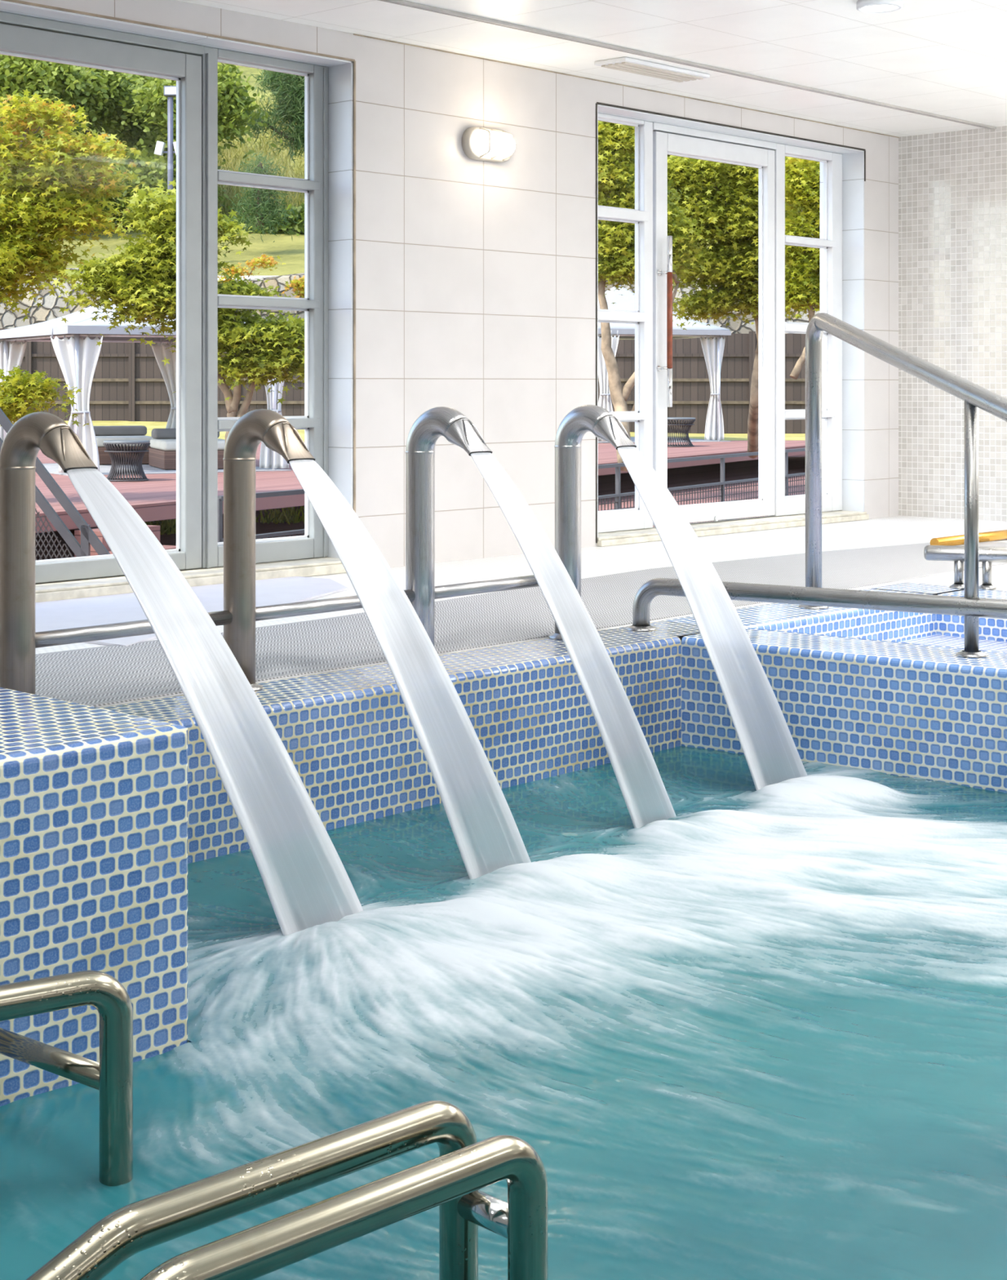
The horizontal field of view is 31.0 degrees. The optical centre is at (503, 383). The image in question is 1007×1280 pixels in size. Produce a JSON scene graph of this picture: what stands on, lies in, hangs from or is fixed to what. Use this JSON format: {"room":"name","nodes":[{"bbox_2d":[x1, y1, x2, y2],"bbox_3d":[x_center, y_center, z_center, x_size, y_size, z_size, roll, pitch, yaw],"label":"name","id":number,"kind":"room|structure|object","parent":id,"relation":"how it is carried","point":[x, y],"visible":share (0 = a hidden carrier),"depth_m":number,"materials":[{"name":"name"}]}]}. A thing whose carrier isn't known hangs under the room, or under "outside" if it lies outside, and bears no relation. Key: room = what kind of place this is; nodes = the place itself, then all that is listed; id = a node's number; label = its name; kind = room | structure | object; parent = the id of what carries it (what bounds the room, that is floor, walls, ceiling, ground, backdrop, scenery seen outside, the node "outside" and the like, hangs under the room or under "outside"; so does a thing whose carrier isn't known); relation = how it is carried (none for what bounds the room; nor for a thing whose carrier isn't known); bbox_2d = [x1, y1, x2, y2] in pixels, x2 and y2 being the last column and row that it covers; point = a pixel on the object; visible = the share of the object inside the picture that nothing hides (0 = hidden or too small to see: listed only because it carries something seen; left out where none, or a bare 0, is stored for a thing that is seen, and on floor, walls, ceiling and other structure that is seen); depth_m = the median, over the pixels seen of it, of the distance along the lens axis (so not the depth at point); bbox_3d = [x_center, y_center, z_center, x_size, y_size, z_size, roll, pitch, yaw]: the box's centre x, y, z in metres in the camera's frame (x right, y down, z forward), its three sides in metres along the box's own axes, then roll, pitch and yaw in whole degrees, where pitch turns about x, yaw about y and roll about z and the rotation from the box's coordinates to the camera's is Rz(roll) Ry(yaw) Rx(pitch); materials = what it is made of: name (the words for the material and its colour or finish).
{"room":"indoor spa pool","nodes":[
{"label":"indoor spa pool","id":0,"kind":"room"},
{"bbox_2d":[0,687,187,1106],"bbox_3d":[-3.891,1.428,1.012,1.360,1.524,8.172,0,0,43],"label":"wall block","id":1,"kind":"object","parent":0,"point":[94,800],"visible":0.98,"depth_m":3.39,"materials":[{"name":"tile"}]},
{"bbox_2d":[99,620,699,1042],"bbox_3d":[-3.135,1.547,2.650,0.330,1.294,11.600,0,0,43],"label":"wall","id":2,"kind":"structure","parent":0,"point":[349,735],"depth_m":5.53,"materials":[{"name":"tile"}]},
{"bbox_2d":[0,411,97,694],"bbox_3d":[-1.210,0.486,4.734,0.346,0.825,0.136,0,0,43],"label":"spout","id":3,"kind":"object","parent":2,"relation":"on","point":[47,433],"visible":0.91,"depth_m":4.76,"materials":[{"name":"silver metal"}]},
{"bbox_2d":[35,610,232,648],"bbox_3d":[-1.033,0.685,5.079,0.042,0.042,0.661,0,0,43],"label":"bar","id":4,"kind":"object","parent":3,"relation":"attached to","point":[122,629],"visible":0.81,"depth_m":4.98,"materials":[{"name":"metal"}]},
{"bbox_2d":[66,468,363,936],"bbox_3d":[-0.720,0.766,4.451,0.813,1.107,0.256,0,0,34],"label":"water jet","id":5,"kind":"object","parent":3,"relation":"attached to","point":[307,883],"visible":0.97,"depth_m":4.37,"materials":[{"name":"white liquid"}]},
{"bbox_2d":[222,408,315,691],"bbox_3d":[-0.701,0.486,5.281,0.345,0.825,0.136,0,0,43],"label":"spout","id":6,"kind":"object","parent":2,"relation":"on","point":[269,427],"visible":0.94,"depth_m":5.31,"materials":[{"name":"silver metal"}]},
{"bbox_2d":[255,589,415,621],"bbox_3d":[-0.524,0.685,5.624,0.042,0.042,0.658,0,0,43],"label":"bar","id":7,"kind":"object","parent":6,"relation":"attached to","point":[349,602],"visible":0.73,"depth_m":5.53,"materials":[{"name":"metal"}]},
{"bbox_2d":[288,459,531,879],"bbox_3d":[-0.261,0.764,4.962,0.764,1.101,0.243,0,0,43],"label":"water jet","id":8,"kind":"object","parent":6,"relation":"attached to","point":[487,836],"visible":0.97,"depth_m":4.86,"materials":[{"name":"liquid"}]},
{"bbox_2d":[405,406,492,660],"bbox_3d":[-0.194,0.486,5.825,0.345,0.825,0.136,0,0,43],"label":"spout","id":9,"kind":"object","parent":2,"relation":"on","point":[450,423],"visible":0.89,"depth_m":5.85,"materials":[{"name":"metal"}]},
{"bbox_2d":[471,452,676,828],"bbox_3d":[0.200,0.764,5.482,0.726,1.100,0.191,0,0,43],"label":"water jet","id":10,"kind":"object","parent":9,"relation":"attached to","point":[643,790],"visible":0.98,"depth_m":5.40,"materials":[{"name":"white liquid"}]},
{"bbox_2d":[548,404,636,639],"bbox_3d":[0.304,0.486,6.360,0.345,0.825,0.136,0,0,43],"label":"spout","id":11,"kind":"object","parent":2,"relation":"on","point":[581,420],"visible":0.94,"depth_m":6.38,"materials":[{"name":"metal"}]},
{"bbox_2d":[435,574,538,599],"bbox_3d":[-0.021,0.685,6.164,0.042,0.042,0.645,0,0,43],"label":"bar","id":12,"kind":"object","parent":11,"relation":"attached to","point":[527,581],"visible":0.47,"depth_m":6.10,"materials":[{"name":"metal"}]},
{"bbox_2d":[617,446,808,790],"bbox_3d":[0.648,0.764,5.973,0.714,1.100,0.278,0,0,43],"label":"water jet","id":13,"kind":"object","parent":11,"relation":"attached to","point":[771,754],"visible":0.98,"depth_m":5.90,"materials":[{"name":"white liquid"}]},
{"bbox_2d":[17,0,898,567],"bbox_3d":[-3.188,-0.388,6.302,0.340,2.575,16.870,0,0,43],"label":"wall","id":14,"kind":"structure","parent":0,"point":[476,279],"depth_m":9.35,"materials":[{"name":"tile"}]},
{"bbox_2d":[0,11,328,568],"bbox_3d":[-1.877,-0.346,7.738,0.091,2.373,2.959,0,0,43],"label":"window","id":15,"kind":"structure","parent":14,"relation":"in","point":[314,543],"depth_m":8.51,"materials":[{"name":"grey metal"}]},
{"bbox_2d":[0,23,201,583],"bbox_3d":[-2.041,-0.324,7.574,0.075,2.323,1.895,0,0,43],"label":"door","id":16,"kind":"structure","parent":15,"relation":"attached to","point":[185,69],"depth_m":8.19,"materials":[{"name":"grey metal"}]},
{"bbox_2d":[0,0,864,558],"bbox_3d":[-0.302,-0.347,9.399,0.339,2.395,7.537,0,0,43],"label":"trim","id":17,"kind":"structure","parent":14,"relation":"attached to","point":[340,72],"depth_m":8.78,"materials":[{"name":"paint"}]},
{"bbox_2d":[35,510,869,602],"bbox_3d":[-0.252,0.871,9.353,0.275,0.057,7.537,0,0,43],"label":"trim","id":18,"kind":"structure","parent":14,"relation":"attached to","point":[118,584],"depth_m":8.52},
{"bbox_2d":[462,126,515,162],"bbox_3d":[-0.051,-1.229,9.331,0.116,0.166,0.350,0,0,43],"label":"wall lamp","id":19,"kind":"object","parent":14,"relation":"attached to","point":[481,144],"visible":1,"depth_m":9.27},
{"bbox_2d":[471,131,515,157],"bbox_3d":[-0.039,-1.229,9.320,0.059,0.116,0.296,0,0,43],"label":"diffuser","id":20,"kind":"object","parent":19,"relation":"attached to","point":[484,144],"depth_m":9.28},
{"bbox_2d":[598,112,653,533],"bbox_3d":[0.616,-0.343,10.420,0.079,2.381,0.692,0,0,43],"label":"window","id":21,"kind":"structure","parent":14,"relation":"in","point":[637,517],"depth_m":10.60,"materials":[{"name":"white metal"}]},
{"bbox_2d":[353,33,899,137],"bbox_3d":[0.987,-1.671,10.525,0.005,0.005,4.998,0,0,43],"label":"trim","id":22,"kind":"structure","parent":14,"relation":"attached to","point":[353,33],"depth_m":10.06,"materials":[{"name":"white paint"}]},
{"bbox_2d":[595,102,866,542],"bbox_3d":[1.455,-0.336,11.030,0.007,2.432,2.771,0,0,43],"label":"trim","id":23,"kind":"structure","parent":14,"relation":"attached to","point":[597,103],"depth_m":10.02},
{"bbox_2d":[653,122,842,516],"bbox_3d":[1.547,-0.343,11.419,0.079,2.381,2.035,0,0,43],"label":"window","id":24,"kind":"structure","parent":14,"relation":"in","point":[832,242],"depth_m":11.99,"materials":[{"name":"white metal"}]},
{"bbox_2d":[653,131,775,525],"bbox_3d":[1.315,-0.321,11.116,0.152,2.324,1.222,0,0,43],"label":"door","id":25,"kind":"structure","parent":24,"relation":"attached to","point":[664,144],"depth_m":11.06,"materials":[{"name":"white metal"}]},
{"bbox_2d":[0,746,1006,1279],"bbox_3d":[0.378,1.258,3.701,3.395,0.071,4.830,0,0,43],"label":"pool water","id":26,"kind":"object","parent":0,"point":[747,1033],"visible":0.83,"depth_m":3.55,"materials":[{"name":"teal liquid"}]},
{"bbox_2d":[26,1100,547,1279],"bbox_3d":[-0.356,1.401,2.083,0.985,0.898,0.180,0,0,-42],"label":"ladder handrail","id":27,"kind":"object","parent":26,"relation":"in","point":[452,1181],"visible":1,"depth_m":2.21,"materials":[{"name":"metal"}]},
{"bbox_2d":[35,515,1006,707],"bbox_3d":[1.748,1.000,1.699,13.760,0.200,16.870,0,0,43],"label":"floor","id":28,"kind":"structure","parent":0,"point":[597,561],"depth_m":9.50,"materials":[{"name":"tile"}]},
{"bbox_2d":[35,576,347,646],"bbox_3d":[-1.428,0.894,7.404,1.088,0.009,2.225,0,0,19],"label":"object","id":29,"kind":"structure","parent":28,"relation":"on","point":[64,614],"depth_m":7.37,"materials":[{"name":"white"}]},
{"bbox_2d":[35,541,1006,706],"bbox_3d":[-0.012,0.896,7.121,1.190,0.005,8.400,0,0,43],"label":"rubber mat","id":30,"kind":"object","parent":28,"relation":"on","point":[99,676],"visible":0.51,"depth_m":6.68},
{"bbox_2d":[930,529,1006,546],"bbox_3d":[2.874,0.870,10.438,0.056,0.056,1.525,0,0,44],"label":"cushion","id":31,"kind":"object","parent":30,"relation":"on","point":[953,540],"visible":0.81,"depth_m":10.07,"materials":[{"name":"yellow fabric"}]},
{"bbox_2d":[924,545,1006,589],"bbox_3d":[2.234,0.807,7.927,0.778,0.184,0.080,0,0,18],"label":"handrail","id":32,"kind":"object","parent":28,"relation":"on","point":[988,555],"visible":0.91,"depth_m":7.97,"materials":[{"name":"metal"}]},
{"bbox_2d":[177,0,1006,137],"bbox_3d":[1.807,-1.800,1.645,14.000,0.250,17.270,0,0,43],"label":"ceiling","id":33,"kind":"structure","parent":0,"point":[948,58],"depth_m":8.89,"materials":[{"name":"white paint"}]},
{"bbox_2d":[594,57,710,82],"bbox_3d":[0.795,-1.661,9.643,0.210,0.027,0.727,0,0,43],"label":"ceiling vent","id":34,"kind":"object","parent":33,"relation":"in","point":[628,64],"visible":1,"depth_m":9.57,"materials":[{"name":"white metal"}]},
{"bbox_2d":[377,0,996,128],"bbox_3d":[-2.552,-1.667,5.709,0.050,0.013,16.870,0,0,43],"label":"trim","id":35,"kind":"structure","parent":33,"relation":"attached to","point":[402,2],"depth_m":9.28,"materials":[{"name":"white paint"}]},
{"bbox_2d":[856,0,903,13],"bbox_3d":[1.649,-1.657,7.961,0.200,0.035,0.200,0,0,43],"label":"recessed light","id":36,"kind":"object","parent":33,"relation":"in","point":[864,6],"visible":1,"depth_m":7.92,"materials":[{"name":"white plastic"}]},
{"bbox_2d":[862,4,897,11],"bbox_3d":[1.649,-1.645,7.961,0.160,0.012,0.160,0,0,43],"label":"diffuser","id":37,"kind":"object","parent":36,"relation":"attached to","point":[864,7],"depth_m":7.94,"materials":[{"name":"white plastic"}]},
{"bbox_2d":[663,582,1006,653],"bbox_3d":[1.930,1.150,6.883,1.965,0.500,1.800,0,0,43],"label":"basin","id":38,"kind":"object","parent":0,"point":[889,626],"visible":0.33,"depth_m":7.39,"materials":[{"name":"tile"}]},
{"bbox_2d":[799,312,1006,657],"bbox_3d":[1.468,0.409,6.296,0.126,1.382,2.167,0,0,-12],"label":"handrail","id":39,"kind":"object","parent":38,"relation":"on","point":[975,397],"visible":0.94,"depth_m":6.53,"materials":[{"name":"metal"}]},
{"bbox_2d":[681,628,1006,792],"bbox_3d":[1.819,1.550,5.738,2.747,1.300,0.331,0,0,38],"label":"wall","id":40,"kind":"structure","parent":0,"point":[930,713],"depth_m":6.01,"materials":[{"name":"tile"}]},
{"bbox_2d":[626,577,1006,631],"bbox_3d":[1.310,0.806,6.141,2.006,0.202,0.111,0,0,32],"label":"handrail","id":41,"kind":"object","parent":40,"relation":"on","point":[799,595],"visible":1,"depth_m":6.22,"materials":[{"name":"metal"}]},
{"bbox_2d":[898,125,1006,521],"bbox_3d":[7.554,-0.388,7.955,13.800,2.575,0.200,0,0,43],"label":"wall","id":42,"kind":"structure","parent":0,"point":[953,185],"depth_m":12.08,"materials":[{"name":"tile"}]},
{"bbox_2d":[898,634,1006,652],"bbox_3d":[1.605,1.070,6.919,0.770,0.001,1.530,0,0,43],"label":"floor","id":43,"kind":"structure","parent":0,"point":[933,640],"depth_m":7.49,"materials":[{"name":"tile"}]},
{"bbox_3d":[-1.672,1.610,1.286,3.800,1.180,11.600,0,0,43],"label":"floor","id":44,"kind":"structure","parent":0,"visible":0},
{"bbox_2d":[0,969,133,1186],"bbox_3d":[-0.902,1.546,2.892,0.391,1.208,0.498,0,0,43],"label":"handrail","id":45,"kind":"object","parent":44,"relation":"on","point":[113,1076],"visible":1,"depth_m":2.92,"materials":[{"name":"metal"}]},
{"label":"outside","id":46,"kind":"structure","parent":0,"visible":0},
{"bbox_2d":[35,454,805,560],"bbox_3d":[0.639,1.750,31.305,26.230,0.100,47.358,0,0,-6],"label":"floor","id":47,"kind":"structure","parent":46,"point":[747,469],"depth_m":29.60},
{"bbox_2d":[0,408,110,559],"bbox_3d":[-2.712,0.697,10.200,1.330,1.322,0.040,0,0,0],"label":"stair railing","id":48,"kind":"object","parent":47,"relation":"on","point":[88,537],"visible":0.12,"depth_m":10.18,"materials":[{"name":"metal"}]},
{"bbox_2d":[0,88,152,444],"bbox_3d":[-4.693,-0.399,17.546,2.455,4.905,1.928,0,0,-23],"label":"maple tree","id":49,"kind":"object","parent":47,"relation":"on","point":[37,197],"visible":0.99,"depth_m":17.30,"materials":[{"name":"green plant"}]},
{"bbox_2d":[74,524,176,557],"bbox_3d":[-3.409,1.515,16.641,0.650,0.370,0.800,0,0,29],"label":"steps","id":50,"kind":"structure","parent":47,"relation":"on","point":[155,530],"depth_m":16.43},
{"bbox_2d":[145,519,176,534],"bbox_3d":[-3.986,1.491,20.780,0.978,0.417,1.011,0,0,7],"label":"grass tuft","id":51,"kind":"object","parent":47,"relation":"on","point":[168,526],"visible":0.32,"depth_m":20.53,"materials":[{"name":"green plant"}]},
{"bbox_2d":[33,177,304,442],"bbox_3d":[-2.765,-0.242,16.429,2.805,3.246,1.397,0,0,4],"label":"maple tree","id":52,"kind":"object","parent":47,"relation":"on","point":[141,278],"visible":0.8,"depth_m":16.30,"materials":[{"name":"green plant"}]},
{"bbox_2d":[255,506,304,524],"bbox_3d":[-2.586,1.516,22.271,0.810,0.368,0.961,0,0,43],"label":"grass tuft","id":53,"kind":"object","parent":47,"relation":"on","point":[291,516],"visible":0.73,"depth_m":22.17,"materials":[{"name":"green plant"}]},
{"bbox_2d":[0,267,820,333],"bbox_3d":[-1.241,-0.523,46.000,34.568,4.845,1.000,0,0,0],"label":"wall","id":54,"kind":"structure","parent":47,"relation":"on","point":[50,309],"depth_m":45.59,"materials":[{"name":"stone"}]},
{"bbox_2d":[217,253,286,284],"bbox_3d":[-6.507,-2.523,44.775,2.298,1.362,1.185,0,0,0],"label":"shrub","id":55,"kind":"object","parent":54,"relation":"on","point":[264,262],"visible":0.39,"depth_m":44.68,"materials":[{"name":"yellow plant"}]},
{"bbox_2d":[281,275,304,297],"bbox_3d":[-4.816,-2.277,44.757,1.212,0.840,1.104,0,0,14],"label":"shrub","id":56,"kind":"object","parent":54,"relation":"on","point":[299,285],"visible":0.52,"depth_m":44.62,"materials":[{"name":"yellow plant"}]},
{"bbox_2d":[217,448,805,542],"bbox_3d":[1.231,1.134,13.686,0.035,1.122,10.428,0,0,31],"label":"deck","id":57,"kind":"object","parent":47,"relation":"on","point":[618,495],"visible":0.08,"depth_m":13.97,"materials":[{"name":"wood"}]},
{"bbox_2d":[598,120,710,471],"bbox_3d":[1.570,-1.365,25.960,2.763,5.190,1.835,0,0,14],"label":"maple tree","id":58,"kind":"object","parent":47,"relation":"on","point":[616,142],"visible":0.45,"depth_m":25.75,"materials":[{"name":"green plant"}]},
{"bbox_2d":[667,155,803,458],"bbox_3d":[3.632,-1.262,28.196,3.113,5.008,2.504,0,0,-36],"label":"maple tree","id":59,"kind":"object","parent":47,"relation":"on","point":[724,198],"visible":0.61,"depth_m":27.71,"materials":[{"name":"green plant"}]},
{"bbox_2d":[748,156,820,379],"bbox_3d":[4.347,-1.158,25.648,2.161,4.810,3.672,0,0,25],"label":"maple tree","id":60,"kind":"object","parent":47,"relation":"on","point":[802,181],"visible":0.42,"depth_m":26.25,"materials":[{"name":"green plant"}]},
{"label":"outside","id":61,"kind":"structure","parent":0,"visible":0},
{"bbox_2d":[15,421,805,441],"bbox_3d":[-0.737,1.010,38.650,32.727,0.320,7.300,0,0,0],"label":"grass strip","id":62,"kind":"object","parent":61,"point":[150,425],"visible":0.06,"depth_m":40.48,"materials":[{"name":"green plant"}]},
{"bbox_2d":[0,328,805,433],"bbox_3d":[-1.418,0.068,41.953,28.776,2.736,0.145,0,0,0],"label":"fence","id":63,"kind":"object","parent":62,"relation":"on","point":[128,384],"visible":0.09,"depth_m":41.97,"materials":[{"name":"brown wood"}]},
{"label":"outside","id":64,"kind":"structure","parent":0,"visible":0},
{"bbox_2d":[5,62,795,224],"bbox_3d":[-0.923,-24.175,104.663,108.132,38.450,106.912,0,0,43],"label":"hillside","id":65,"kind":"structure","parent":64,"point":[247,72],"depth_m":66.78,"materials":[{"name":"green plant"}]},
{"bbox_2d":[93,72,165,159],"bbox_3d":[-11.946,-7.787,60.060,4.819,5.977,3.661,0,0,-9],"label":"leafy tree","id":66,"kind":"object","parent":65,"relation":"on","point":[135,132],"visible":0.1,"depth_m":59.32,"materials":[{"name":"green plant"}]},
{"bbox_2d":[217,96,304,218],"bbox_3d":[-8.104,-8.111,64.039,7.122,6.242,13.167,0,0,-5],"label":"tree","id":67,"kind":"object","parent":65,"relation":"on","point":[229,189],"depth_m":63.60,"materials":[{"name":"green plant"}]},
{"bbox_2d":[230,68,304,164],"bbox_3d":[-7.172,-8.682,59.846,4.121,4.947,2.308,0,0,-6],"label":"pine tree","id":68,"kind":"object","parent":65,"relation":"on","point":[291,108],"visible":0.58,"depth_m":59.74,"materials":[{"name":"green plant"}]},
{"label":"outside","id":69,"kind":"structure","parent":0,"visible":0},
{"bbox_2d":[27,225,791,275],"bbox_3d":[0.113,-3.890,51.950,58.753,2.340,12.101,0,0,0],"label":"lawn","id":70,"kind":"structure","parent":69,"point":[291,251],"depth_m":51.36,"materials":[{"name":"plant"}]},
{"bbox_2d":[0,54,110,142],"bbox_3d":[-14.932,-7.707,56.153,5.465,6.627,4.187,0,0,3],"label":"leafy tree","id":71,"kind":"object","parent":70,"relation":"on","point":[46,79],"visible":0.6,"depth_m":55.31,"materials":[{"name":"green plant"}]},
{"bbox_2d":[32,130,147,215],"bbox_3d":[-13.414,-6.014,54.811,5.105,3.259,3.698,0,0,10],"label":"leafy tree","id":72,"kind":"object","parent":70,"relation":"on","point":[115,166],"visible":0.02,"depth_m":54.89,"materials":[{"name":"green plant"}]},
{"bbox_2d":[66,66,161,144],"bbox_3d":[-13.445,-7.719,57.900,4.874,5.844,3.957,0,0,-31],"label":"leafy tree","id":73,"kind":"object","parent":70,"relation":"on","point":[112,100],"visible":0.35,"depth_m":57.37,"materials":[{"name":"green plant"}]},
{"bbox_2d":[80,141,176,231],"bbox_3d":[-11.751,-5.939,56.892,4.591,3.425,3.696,0,0,1],"label":"leafy tree","id":74,"kind":"object","parent":70,"relation":"on","point":[150,174],"visible":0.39,"depth_m":56.27,"materials":[{"name":"green plant"}]},
{"bbox_2d":[154,85,176,195],"bbox_3d":[-8.763,-5.390,47.595,0.760,4.780,0.230,0,0,0],"label":"lamp post","id":75,"kind":"object","parent":70,"relation":"on","point":[170,91],"visible":0.59,"depth_m":47.53,"materials":[{"name":"silver metal"}]},
{"bbox_2d":[124,126,232,210],"bbox_3d":[-10.704,-6.742,59.130,4.241,3.902,3.590,0,0,14],"label":"leafy tree","id":76,"kind":"object","parent":70,"relation":"on","point":[153,138],"visible":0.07,"depth_m":58.53,"materials":[{"name":"green plant"}]},
{"bbox_2d":[110,62,282,159],"bbox_3d":[-9.686,-7.512,57.112,5.160,6.234,3.786,0,0,18],"label":"leafy tree","id":77,"kind":"object","parent":70,"relation":"on","point":[232,112],"visible":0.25,"depth_m":56.54,"materials":[{"name":"green plant"}]},
{"bbox_2d":[223,143,300,244],"bbox_3d":[-6.660,-5.158,50.003,1.994,2.875,1.805,0,0,-36],"label":"pine tree","id":78,"kind":"object","parent":70,"relation":"on","point":[260,211],"visible":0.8,"depth_m":49.88,"materials":[{"name":"green plant"}]},
{"bbox_2d":[221,202,304,235],"bbox_3d":[-6.864,-4.666,55.846,4.996,2.089,2.671,0,0,1],"label":"shrub","id":79,"kind":"object","parent":70,"relation":"on","point":[298,228],"visible":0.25,"depth_m":55.47,"materials":[{"name":"green plant"}]},
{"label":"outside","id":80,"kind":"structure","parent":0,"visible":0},
{"bbox_2d":[35,440,805,533],"bbox_3d":[-0.491,1.235,25.120,18.404,0.170,25.779,0,0,-11],"label":"deck","id":81,"kind":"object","parent":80,"point":[154,499],"depth_m":20.67,"materials":[{"name":"red wood"}]},
{"bbox_2d":[102,440,150,481],"bbox_3d":[-4.454,0.913,21.467,0.553,0.477,0.553,0,0,43],"label":"patio table","id":82,"kind":"object","parent":81,"relation":"on","point":[119,460],"visible":1,"depth_m":21.32,"materials":[{"name":"metal"}]},
{"bbox_2d":[42,462,291,475],"bbox_3d":[-4.995,1.143,24.700,2.927,0.011,3.642,0,0,-32],"label":"floor","id":83,"kind":"structure","parent":81,"relation":"on","point":[104,469],"depth_m":23.94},
{"bbox_2d":[93,425,152,464],"bbox_3d":[-5.488,0.884,26.044,0.900,0.529,1.300,0,0,-20],"label":"daybed","id":84,"kind":"object","parent":83,"relation":"on","point":[102,433],"visible":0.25,"depth_m":25.71,"materials":[{"name":"fabric"}]},
{"bbox_2d":[93,425,146,435],"bbox_3d":[-5.647,0.690,26.484,0.855,0.140,0.325,0,0,-20],"label":"cushion","id":85,"kind":"object","parent":84,"relation":"on","point":[128,430],"depth_m":26.36,"materials":[{"name":"grey fabric"}]},
{"bbox_2d":[95,435,152,447],"bbox_3d":[-5.488,0.825,26.044,0.891,0.130,1.274,0,0,-20],"label":"seat cushion","id":86,"kind":"object","parent":84,"relation":"on","point":[100,438],"depth_m":25.50,"materials":[{"name":"white fabric"}]},
{"bbox_2d":[0,298,276,469],"bbox_3d":[-4.995,-0.088,24.700,2.951,2.474,3.643,0,0,-31],"label":"gazebo","id":87,"kind":"object","parent":83,"relation":"on","point":[78,325],"visible":0.28,"depth_m":23.37,"materials":[{"name":"white fabric"}]},
{"bbox_2d":[0,339,26,440],"bbox_3d":[-6.960,0.216,25.393,0.605,1.808,0.189,0,0,0],"label":"curtain","id":88,"kind":"object","parent":87,"relation":"hanging from","point":[15,351],"visible":0.27,"depth_m":25.37,"materials":[{"name":"fabric"}]},
{"bbox_2d":[50,328,102,472],"bbox_3d":[-5.360,0.216,22.793,0.682,1.808,0.189,0,0,0],"label":"curtain","id":89,"kind":"object","parent":87,"relation":"hanging from","point":[64,348],"visible":0.77,"depth_m":22.79,"materials":[{"name":"fabric"}]},
{"bbox_2d":[151,337,176,428],"bbox_3d":[-4.843,0.216,26.407,0.561,1.808,0.182,0,0,5],"label":"curtain","id":90,"kind":"object","parent":87,"relation":"hanging from","point":[168,371],"visible":0.45,"depth_m":26.39,"materials":[{"name":"fabric"}]},
{"bbox_2d":[259,371,288,468],"bbox_3d":[-3.029,0.216,23.993,0.503,1.808,0.189,0,0,0],"label":"curtain","id":91,"kind":"object","parent":87,"relation":"hanging from","point":[265,457],"visible":0.32,"depth_m":23.99,"materials":[{"name":"fabric"}]},
{"bbox_2d":[148,428,225,470],"bbox_3d":[-4.225,0.884,24.597,0.950,0.529,1.300,0,0,-20],"label":"daybed","id":92,"kind":"object","parent":83,"relation":"on","point":[162,453],"visible":0.52,"depth_m":24.13,"materials":[{"name":"wicker"}]},
{"bbox_2d":[151,428,219,439],"bbox_3d":[-4.384,0.690,25.037,0.902,0.140,0.325,0,0,-20],"label":"cushion","id":93,"kind":"object","parent":92,"relation":"on","point":[157,433],"depth_m":24.80,"materials":[{"name":"grey fabric"}]},
{"bbox_2d":[150,438,225,451],"bbox_3d":[-4.225,0.825,24.597,0.941,0.130,1.274,0,0,-20],"label":"seat cushion","id":94,"kind":"object","parent":92,"relation":"on","point":[157,444],"depth_m":24.11,"materials":[{"name":"white fabric"}]},
{"bbox_2d":[598,436,731,443],"bbox_3d":[2.316,1.143,36.800,3.545,0.011,3.118,0,0,-19],"label":"floor","id":95,"kind":"structure","parent":81,"relation":"on","point":[633,438],"depth_m":35.90,"materials":[{"name":"red wood"}]},
{"bbox_2d":[598,285,731,440],"bbox_3d":[2.316,-0.428,36.800,3.548,3.154,3.132,0,0,-19],"label":"gazebo","id":96,"kind":"object","parent":95,"relation":"on","point":[627,301],"visible":0.27,"depth_m":35.96,"materials":[{"name":"white fabric"}]},
{"bbox_2d":[598,330,619,441],"bbox_3d":[1.955,0.049,34.993,0.555,2.142,0.190,0,0,0],"label":"curtain","id":97,"kind":"object","parent":96,"relation":"hanging from","point":[605,401],"visible":0.48,"depth_m":34.99,"materials":[{"name":"fabric"}]},
{"bbox_2d":[700,335,725,439],"bbox_3d":[4.146,0.049,35.993,0.505,2.142,0.190,0,0,0],"label":"curtain","id":98,"kind":"object","parent":96,"relation":"hanging from","point":[709,346],"visible":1,"depth_m":36.00,"materials":[{"name":"fabric"}]},
{"bbox_2d":[667,417,696,447],"bbox_3d":[3.138,0.888,33.103,0.732,0.528,0.732,0,0,43],"label":"patio table","id":99,"kind":"object","parent":81,"relation":"on","point":[683,433],"visible":0.67,"depth_m":32.89,"materials":[{"name":"metal"}]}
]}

